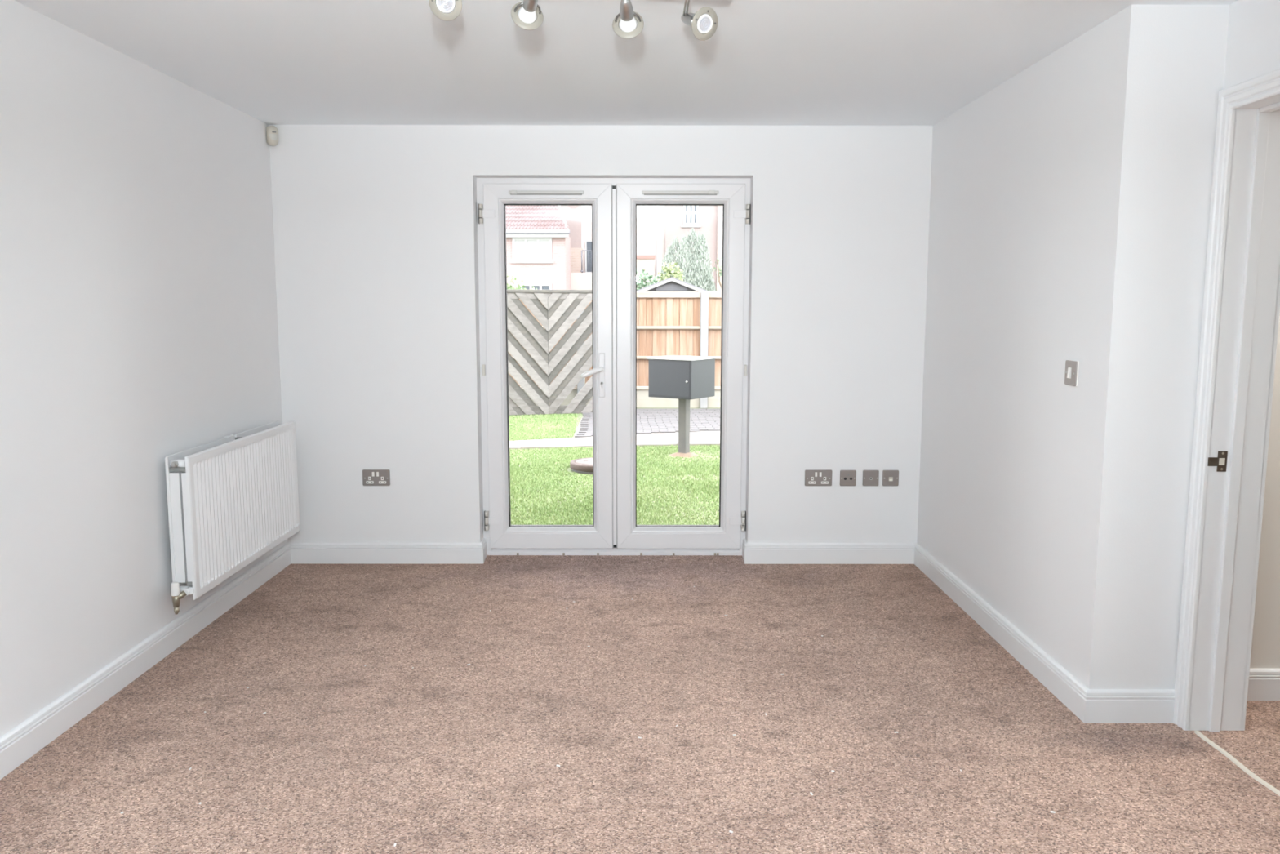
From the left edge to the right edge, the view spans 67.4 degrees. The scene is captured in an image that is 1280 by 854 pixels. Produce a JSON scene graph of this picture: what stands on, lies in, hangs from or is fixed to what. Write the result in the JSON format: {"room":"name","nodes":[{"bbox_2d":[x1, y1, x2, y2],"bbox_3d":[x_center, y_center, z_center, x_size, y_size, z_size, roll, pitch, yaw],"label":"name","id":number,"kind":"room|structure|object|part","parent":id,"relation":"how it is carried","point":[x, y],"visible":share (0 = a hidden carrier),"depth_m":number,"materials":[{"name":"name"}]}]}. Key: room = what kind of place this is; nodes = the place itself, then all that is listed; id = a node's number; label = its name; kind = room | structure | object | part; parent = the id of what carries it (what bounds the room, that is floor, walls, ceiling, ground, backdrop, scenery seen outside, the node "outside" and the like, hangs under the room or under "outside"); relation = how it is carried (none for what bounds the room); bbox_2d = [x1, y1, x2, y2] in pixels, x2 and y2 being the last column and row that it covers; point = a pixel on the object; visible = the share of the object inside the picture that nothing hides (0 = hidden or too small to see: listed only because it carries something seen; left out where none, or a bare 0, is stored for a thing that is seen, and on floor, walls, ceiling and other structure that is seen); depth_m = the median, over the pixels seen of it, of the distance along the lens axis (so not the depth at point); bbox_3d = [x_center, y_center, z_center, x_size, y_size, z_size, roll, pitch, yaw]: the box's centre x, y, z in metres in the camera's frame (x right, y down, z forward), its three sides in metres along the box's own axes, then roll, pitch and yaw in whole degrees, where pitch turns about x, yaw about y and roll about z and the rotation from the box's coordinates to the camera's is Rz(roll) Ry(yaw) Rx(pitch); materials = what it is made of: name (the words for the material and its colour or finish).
{"room":"empty living room","nodes":[
{"label":"empty living room","id":0,"kind":"room"},
{"bbox_2d":[0,0,288,737],"bbox_3d":[-2.028,0.175,0.673,0.250,2.363,9.500,0,7,0],"label":"wall","id":1,"kind":"structure","parent":0,"point":[139,328],"depth_m":3.42,"materials":[{"name":"white paint"}]},
{"bbox_2d":[0,542,290,779],"bbox_3d":[-1.895,1.249,0.759,0.018,0.112,9.000,0,7,0],"label":"baseboard","id":2,"kind":"structure","parent":1,"relation":"attached to","point":[22,742],"depth_m":3.52,"materials":[{"name":"white paint"}]},
{"bbox_2d":[164,420,299,613],"bbox_3d":[-1.844,0.355,4.384,0.131,0.633,1.242,0,7,0],"label":"radiator","id":3,"kind":"object","parent":1,"relation":"attached to","point":[233,499],"visible":1,"depth_m":4.17,"materials":[{"name":"white metal"}]},
{"bbox_2d":[266,125,278,146],"bbox_3d":[-1.880,-1.491,4.916,0.059,0.103,0.055,-6,9,-38],"label":"sensor","id":4,"kind":"object","parent":1,"relation":"attached to","point":[272,131],"visible":1,"depth_m":4.90,"materials":[{"name":"beige plastic"}]},
{"bbox_2d":[268,124,933,542],"bbox_3d":[-0.052,-0.394,5.191,3.720,2.363,0.200,0,7,0],"label":"wall","id":5,"kind":"structure","parent":0,"point":[375,226],"depth_m":5.06,"materials":[{"name":"white paint"}]},
{"bbox_2d":[362,469,390,485],"bbox_3d":[-1.419,0.273,5.165,0.146,0.087,0.014,0,7,0],"label":"double socket","id":6,"kind":"object","parent":5,"relation":"attached to","point":[370,477],"visible":1,"depth_m":5.16,"materials":[{"name":"silver metal"}]},
{"bbox_2d":[288,537,487,564],"bbox_3d":[-1.381,0.679,5.268,1.063,0.112,0.123,0,7,0],"label":"baseboard","id":7,"kind":"structure","parent":5,"relation":"attached to","point":[300,553],"depth_m":5.21,"materials":[{"name":"white paint"}]},
{"bbox_2d":[475,177,751,555],"bbox_3d":[-0.141,-0.295,5.212,1.453,2.062,0.163,0,7,0],"label":"door","id":8,"kind":"structure","parent":5,"relation":"in","point":[615,530],"depth_m":5.19,"materials":[{"name":"white plastic"}]},
{"bbox_2d":[508,190,583,194],"bbox_3d":[-0.495,-1.238,5.066,0.398,0.020,0.014,0,7,0],"label":"vent","id":9,"kind":"object","parent":8,"relation":"attached to","point":[510,192],"depth_m":5.06,"materials":[{"name":"grey plastic"}]},
{"bbox_3d":[-0.255,-0.292,5.158,0.124,0.062,0.055,0,7,0],"label":"lever","id":10,"kind":"part","parent":8,"relation":"part of","materials":[{"name":"white metal"}]},
{"bbox_3d":[-0.206,-0.281,5.189,0.032,0.242,0.010,0,7,0],"label":"handle plate","id":11,"kind":"part","parent":8,"relation":"part of","materials":[{"name":"white plastic"}]},
{"bbox_2d":[642,190,719,194],"bbox_3d":[0.213,-1.238,5.067,0.405,0.020,0.014,0,7,0],"label":"vent","id":12,"kind":"object","parent":8,"relation":"attached to","point":[644,192],"depth_m":5.06,"materials":[{"name":"grey plastic"}]},
{"bbox_2d":[804,470,831,485],"bbox_3d":[0.962,0.275,5.171,0.146,0.087,0.014,0,7,0],"label":"double socket","id":13,"kind":"object","parent":5,"relation":"attached to","point":[812,477],"visible":1,"depth_m":5.17,"materials":[{"name":"silver metal"}]},
{"bbox_2d":[742,537,915,564],"bbox_3d":[1.037,0.681,5.273,0.940,0.112,0.123,0,7,0],"label":"baseboard","id":14,"kind":"structure","parent":5,"relation":"attached to","point":[752,553],"depth_m":5.21,"materials":[{"name":"white paint"}]},
{"bbox_2d":[840,470,856,485],"bbox_3d":[1.121,0.275,5.173,0.086,0.086,0.010,0,7,0],"label":"outlet","id":15,"kind":"object","parent":5,"relation":"attached to","point":[847,477],"visible":1,"depth_m":5.17,"materials":[{"name":"silver metal"}]},
{"bbox_2d":[862,470,879,485],"bbox_3d":[1.244,0.276,5.172,0.086,0.086,0.012,0,7,0],"label":"outlet","id":16,"kind":"object","parent":5,"relation":"attached to","point":[870,477],"visible":1,"depth_m":5.17,"materials":[{"name":"silver metal"}]},
{"bbox_2d":[882,470,898,485],"bbox_3d":[1.351,0.276,5.173,0.086,0.086,0.011,0,7,0],"label":"outlet","id":17,"kind":"object","parent":5,"relation":"attached to","point":[890,477],"visible":1,"depth_m":5.17,"materials":[{"name":"silver metal"}]},
{"bbox_2d":[14,0,1238,125],"bbox_3d":[0.799,-1.119,0.515,5.800,0.250,9.500,0,7,0],"label":"ceiling","id":18,"kind":"structure","parent":0,"point":[275,62],"depth_m":3.52,"materials":[{"name":"white paint"}]},
{"bbox_2d":[428,0,717,40],"bbox_3d":[-0.186,-1.182,2.655,0.894,0.163,0.184,-2,8,-17],"label":"spotlights","id":19,"kind":"object","parent":18,"relation":"attached to","point":[706,24],"visible":1,"depth_m":2.70,"materials":[{"name":"grey metal"}]},
{"bbox_3d":[-0.518,-1.136,2.572,0.051,0.056,0.059,0,7,0],"label":"bulb","id":20,"kind":"part","parent":19,"relation":"part of","materials":[{"name":"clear glass"}]},
{"bbox_3d":[-0.314,-1.147,2.662,0.051,0.054,0.059,0,7,0],"label":"bulb","id":21,"kind":"part","parent":19,"relation":"part of","materials":[{"name":"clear glass"}]},
{"bbox_3d":[-0.034,-1.157,2.745,0.051,0.053,0.058,0,7,0],"label":"bulb","id":22,"kind":"part","parent":19,"relation":"part of","materials":[{"name":"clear glass"}]},
{"bbox_3d":[0.132,-1.213,2.772,0.018,0.033,0.144,0,7,0],"label":"stem","id":23,"kind":"part","parent":19,"relation":"part of","materials":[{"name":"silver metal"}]},
{"bbox_3d":[0.176,-1.163,2.773,0.051,0.054,0.058,-6,10,-41],"label":"bulb","id":24,"kind":"part","parent":19,"relation":"part of","materials":[{"name":"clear glass"}]},
{"bbox_2d":[0,555,1279,853],"bbox_3d":[0.771,1.288,0.837,5.450,0.020,9.135,0,7,0],"label":"floor","id":25,"kind":"structure","parent":0,"point":[442,754],"depth_m":3.13,"materials":[{"name":"brown carpet"}]},
{"bbox_2d":[120,586,1055,846],"bbox_3d":[-0.081,0.972,3.386,2.838,0.004,2.828,0,7,0],"label":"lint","id":26,"kind":"object","parent":25,"relation":"on","point":[557,765],"visible":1,"depth_m":2.92,"materials":[{"name":"white"}]},
{"bbox_2d":[1194,730,1279,795],"bbox_3d":[1.837,1.050,2.791,0.029,0.005,0.750,0,7,0],"label":"threshold strip","id":27,"kind":"object","parent":25,"relation":"on","point":[1198,733],"visible":1,"depth_m":2.94,"materials":[{"name":"beige"}]},
{"bbox_2d":[916,4,1230,688],"bbox_3d":[1.748,-0.254,4.101,0.475,2.363,2.007,0,7,0],"label":"wall","id":28,"kind":"structure","parent":0,"point":[1070,199],"depth_m":3.30,"materials":[{"name":"white paint"}]},
{"bbox_2d":[914,542,1174,723],"bbox_3d":[1.652,0.814,4.226,0.321,0.112,2.025,0,7,0],"label":"baseboard","id":29,"kind":"structure","parent":28,"relation":"attached to","point":[1089,705],"depth_m":3.45,"materials":[{"name":"white paint"}]},
{"bbox_2d":[1064,360,1079,386],"bbox_3d":[1.504,-0.189,3.353,0.016,0.088,0.088,0,7,0],"label":"light switch","id":30,"kind":"object","parent":28,"relation":"attached to","point":[1072,366],"visible":1,"depth_m":3.34,"materials":[{"name":"silver metal"}]},
{"bbox_2d":[1066,367,1071,378],"bbox_3d":[1.499,-0.189,3.353,0.007,0.038,0.018,0,7,0],"label":"rocker switch","id":31,"kind":"object","parent":30,"relation":"attached to","point":[1068,369],"depth_m":3.35,"materials":[{"name":"white plastic"}]},
{"bbox_2d":[1223,0,1279,88],"bbox_3d":[1.909,0.310,-0.363,0.172,2.363,6.993,0,7,0],"label":"wall","id":32,"kind":"structure","parent":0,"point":[1253,41],"depth_m":2.85,"materials":[{"name":"white paint"}]},
{"bbox_2d":[1173,68,1279,732],"bbox_3d":[1.902,0.032,2.664,0.214,2.056,0.906,0,7,0],"label":"door frame","id":33,"kind":"structure","parent":32,"relation":"attached to","point":[1241,307],"depth_m":3.04,"materials":[{"name":"white paint"}]},
{"bbox_3d":[1.840,0.110,3.060,0.060,0.066,0.003,0,7,0],"label":"strike plate","id":34,"kind":"part","parent":33,"relation":"part of","materials":[{"name":"brown metal"}]},
{"bbox_3d":[1.999,0.032,2.664,0.021,2.056,0.906,0,7,0],"label":"architrave","id":35,"kind":"part","parent":33,"relation":"part of","materials":[{"name":"white paint"}]},
{"bbox_2d":[1249,314,1279,668],"bbox_3d":[2.847,0.292,-0.209,1.705,2.363,7.300,0,7,0],"label":"wall","id":36,"kind":"structure","parent":0,"point":[1265,646],"depth_m":3.37,"materials":[{"name":"white paint"}]},
{"bbox_2d":[1247,668,1279,700],"bbox_3d":[2.738,0.917,3.419,1.505,0.112,0.018,0,7,0],"label":"baseboard","id":37,"kind":"structure","parent":36,"relation":"attached to","point":[1264,684],"depth_m":3.41,"materials":[{"name":"white paint"}]},
{"label":"outside","id":38,"kind":"structure","parent":0,"visible":0},
{"label":"ground","id":39,"kind":"structure","parent":38,"visible":0},
{"bbox_2d":[506,274,537,302],"bbox_3d":[-2.572,-1.854,18.004,1.994,2.284,0.887,0,7,0],"label":"shrub","id":40,"kind":"object","parent":39,"relation":"on","point":[509,285],"visible":0.04,"depth_m":17.84,"materials":[{"name":"green plant"}]},
{"bbox_2d":[505,205,570,289],"bbox_3d":[-8.706,-8.121,45.951,10.980,7.690,3.950,0,7,0],"label":"brick house","id":41,"kind":"structure","parent":39,"relation":"on","point":[538,240],"depth_m":44.47,"materials":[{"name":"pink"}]},
{"bbox_3d":[-5.549,-8.207,44.385,0.447,0.840,0.010,0,7,0],"label":"pane","id":42,"kind":"part","parent":41,"relation":"part of","materials":[{"name":"grey glass"}]},
{"bbox_3d":[-4.992,-7.628,44.434,2.000,0.080,0.100,0,7,0],"label":"sill","id":43,"kind":"part","parent":41,"relation":"part of","materials":[{"name":"grey"}]},
{"bbox_3d":[-4.982,-8.207,44.386,0.447,0.840,0.010,0,7,0],"label":"pane","id":44,"kind":"part","parent":41,"relation":"part of","materials":[{"name":"grey glass"}]},
{"bbox_3d":[-4.844,-6.138,44.648,0.367,0.850,0.010,0,7,0],"label":"pane","id":45,"kind":"part","parent":41,"relation":"part of","materials":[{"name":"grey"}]},
{"bbox_3d":[-4.415,-8.206,44.387,0.447,0.840,0.010,0,7,0],"label":"pane","id":46,"kind":"part","parent":41,"relation":"part of","materials":[{"name":"grey glass"}]},
{"bbox_3d":[-4.377,-6.138,44.649,0.367,0.850,0.010,0,7,0],"label":"pane","id":47,"kind":"part","parent":41,"relation":"part of","materials":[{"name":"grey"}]},
{"bbox_2d":[509,408,719,524],"bbox_3d":[0.576,0.270,10.317,65.000,0.001,9.600,0,7,0],"label":"lawn","id":48,"kind":"structure","parent":39,"relation":"on","point":[569,468],"depth_m":8.40,"materials":[{"name":"plant"}]},
{"bbox_2d":[506,288,592,416],"bbox_3d":[-1.312,-1.059,13.698,1.834,1.785,0.079,-2,7,-15],"label":"panel","id":49,"kind":"object","parent":48,"relation":"on","point":[562,308],"visible":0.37,"depth_m":13.67,"materials":[{"name":"grey wood"}]},
{"bbox_3d":[-1.309,-1.921,13.584,1.830,0.045,0.060,-2,7,-15],"label":"rail","id":50,"kind":"part","parent":49,"relation":"part of","materials":[{"name":"grey wood"}]},
{"bbox_3d":[-1.312,-0.238,13.801,1.830,0.130,0.050,-2,7,-15],"label":"rail","id":51,"kind":"part","parent":49,"relation":"part of","materials":[{"name":"grey wood"}]},
{"bbox_2d":[569,457,592,474],"bbox_3d":[-0.401,0.368,9.198,0.536,0.086,0.536,0,7,0],"label":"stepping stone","id":52,"kind":"object","parent":48,"relation":"on","point":[582,465],"visible":0.38,"depth_m":9.03,"materials":[{"name":"stone"}]},
{"bbox_3d":[-0.401,0.331,9.193,0.436,0.008,0.436,0,7,0],"label":"lid","id":53,"kind":"part","parent":52,"relation":"part of","materials":[{"name":"stone"}]},
{"bbox_2d":[509,431,719,449],"bbox_3d":[-0.426,0.239,10.584,8.126,0.054,1.568,-3,8,-20],"label":"garden path","id":54,"kind":"structure","parent":48,"relation":"on","point":[705,437],"depth_m":10.97,"materials":[{"name":"concrete"}]},
{"bbox_2d":[508,291,721,408],"bbox_3d":[-0.927,-1.171,14.652,11.444,1.770,0.120,0,7,0],"label":"fence","id":55,"kind":"object","parent":48,"relation":"on","point":[680,323],"visible":0.07,"depth_m":14.64,"materials":[{"name":"wood"}]},
{"bbox_3d":[-0.902,-1.171,14.647,0.114,1.770,0.110,0,7,0],"label":"post","id":56,"kind":"part","parent":55,"relation":"part of","materials":[{"name":"wood"}]},
{"bbox_3d":[0.037,-0.595,14.719,1.760,0.060,0.045,0,7,0],"label":"rail","id":57,"kind":"part","parent":55,"relation":"part of","materials":[{"name":"beige wood"}]},
{"bbox_3d":[0.038,-1.057,14.661,1.760,0.053,0.045,0,7,0],"label":"rail","id":58,"kind":"part","parent":55,"relation":"part of","materials":[{"name":"beige wood"}]},
{"bbox_3d":[0.039,-2.007,14.571,1.760,0.090,0.075,0,7,0],"label":"rail","id":59,"kind":"part","parent":55,"relation":"part of","materials":[{"name":"white wood"}]},
{"bbox_3d":[0.038,-1.509,14.604,1.760,0.053,0.045,0,7,0],"label":"rail","id":60,"kind":"part","parent":55,"relation":"part of","materials":[{"name":"beige wood"}]},
{"bbox_3d":[0.978,-1.169,14.651,0.114,1.770,0.110,0,7,0],"label":"post","id":61,"kind":"part","parent":55,"relation":"part of","materials":[{"name":"concrete"}]},
{"bbox_3d":[1.918,-1.056,14.665,1.760,0.053,0.045,0,7,0],"label":"rail","id":62,"kind":"part","parent":55,"relation":"part of","materials":[{"name":"beige wood"}]},
{"bbox_3d":[1.919,-2.006,14.575,1.760,0.090,0.075,0,7,0],"label":"rail","id":63,"kind":"part","parent":55,"relation":"part of","materials":[{"name":"white wood"}]},
{"bbox_3d":[1.918,-1.507,14.608,1.760,0.053,0.045,0,7,0],"label":"rail","id":64,"kind":"part","parent":55,"relation":"part of","materials":[{"name":"beige wood"}]},
{"bbox_3d":[1.917,-0.593,14.723,1.760,0.060,0.045,0,7,0],"label":"rail","id":65,"kind":"part","parent":55,"relation":"part of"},
{"bbox_2d":[574,408,719,437],"bbox_3d":[1.272,-0.086,13.051,4.260,0.029,3.214,0,7,-3],"label":"paving","id":66,"kind":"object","parent":48,"relation":"on","point":[649,420],"visible":0.4,"depth_m":12.84,"materials":[{"name":"grey"}]},
{"bbox_2d":[646,355,716,457],"bbox_3d":[0.435,-0.212,10.016,0.550,1.032,0.498,5,9,34],"label":"post box","id":67,"kind":"object","parent":48,"relation":"on","point":[683,378],"visible":1,"depth_m":9.84,"materials":[{"name":"grey metal"}]},
{"bbox_3d":[0.300,-0.490,9.785,0.482,0.351,0.006,5,9,34],"label":"door","id":68,"kind":"part","parent":67,"relation":"part of","materials":[{"name":"grey metal"}]},
{"bbox_3d":[0.435,-0.716,9.952,0.550,0.016,0.498,5,9,34],"label":"lid","id":69,"kind":"part","parent":67,"relation":"part of","materials":[{"name":"grey metal"}]},
{"bbox_3d":[0.435,-0.513,9.977,0.522,0.396,0.470,5,9,34],"label":"casing","id":70,"kind":"part","parent":67,"relation":"part of","materials":[{"name":"grey metal"}]},
{"bbox_3d":[0.462,-0.011,10.049,0.090,0.625,0.090,5,9,34],"label":"post","id":71,"kind":"part","parent":67,"relation":"part of","materials":[{"name":"grey metal"}]},
{"bbox_2d":[560,205,722,291],"bbox_3d":[4.742,-12.276,53.089,23.500,14.170,10.800,0,7,0],"label":"apartment block","id":72,"kind":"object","parent":39,"relation":"on","point":[657,226],"visible":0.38,"depth_m":49.11,"materials":[{"name":"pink brick"}]},
{"bbox_3d":[-4.001,-10.060,49.168,2.000,4.400,0.100,0,7,0],"label":"brick panel","id":73,"kind":"part","parent":72,"relation":"part of","materials":[{"name":"brick"}]},
{"bbox_3d":[-2.048,-8.308,48.235,1.895,1.122,0.143,0,7,0],"label":"railing","id":74,"kind":"part","parent":72,"relation":"part of","materials":[{"name":"grey metal"}]},
{"bbox_3d":[-2.605,-8.748,49.362,0.275,1.530,0.010,0,7,0],"label":"pane","id":75,"kind":"part","parent":72,"relation":"part of","materials":[{"name":"grey"}]},
{"bbox_3d":[2.599,-10.245,49.048,1.000,0.090,0.080,0,7,0],"label":"sill","id":76,"kind":"part","parent":72,"relation":"part of","materials":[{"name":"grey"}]},
{"bbox_3d":[2.600,-10.644,49.012,0.093,0.450,0.010,0,7,0],"label":"pane","id":77,"kind":"part","parent":72,"relation":"part of","materials":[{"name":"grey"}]},
{"bbox_2d":[636,254,655,290],"bbox_3d":[-0.351,-6.500,47.786,2.200,4.030,0.350,0,7,0],"label":"wall","id":78,"kind":"structure","parent":39,"relation":"on","point":[646,262],"depth_m":47.47,"materials":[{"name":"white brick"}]},
{"bbox_2d":[636,268,660,289],"bbox_3d":[-0.154,-2.130,20.001,1.413,2.337,0.876,0,7,0],"label":"shrub","id":79,"kind":"object","parent":39,"relation":"on","point":[640,282],"visible":0.06,"depth_m":19.73,"materials":[{"name":"green plant"}]},
{"bbox_2d":[657,262,684,281],"bbox_3d":[0.668,-2.408,21.453,0.740,2.525,0.654,3,8,22],"label":"shrub","id":80,"kind":"object","parent":39,"relation":"on","point":[669,272],"visible":0.23,"depth_m":21.29,"materials":[{"name":"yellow plant"}]},
{"bbox_2d":[636,276,708,292],"bbox_3d":[0.590,-1.836,18.643,1.740,2.090,1.350,0,7,0],"label":"garden shed","id":81,"kind":"object","parent":39,"relation":"on","point":[671,284],"visible":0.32,"depth_m":17.92,"materials":[{"name":"grey"}]},
{"bbox_2d":[658,227,716,291],"bbox_3d":[1.486,-3.490,29.852,2.401,5.332,1.683,0,7,0],"label":"conifer tree","id":82,"kind":"object","parent":39,"relation":"on","point":[698,274],"visible":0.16,"depth_m":29.39,"materials":[{"name":"green plant"}]},
{"bbox_2d":[713,256,722,288],"bbox_3d":[2.441,-3.648,28.876,0.530,3.122,0.429,3,8,23],"label":"bare tree","id":83,"kind":"object","parent":39,"relation":"on","point":[718,268],"visible":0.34,"depth_m":28.74,"materials":[{"name":"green plant"}]}
]}

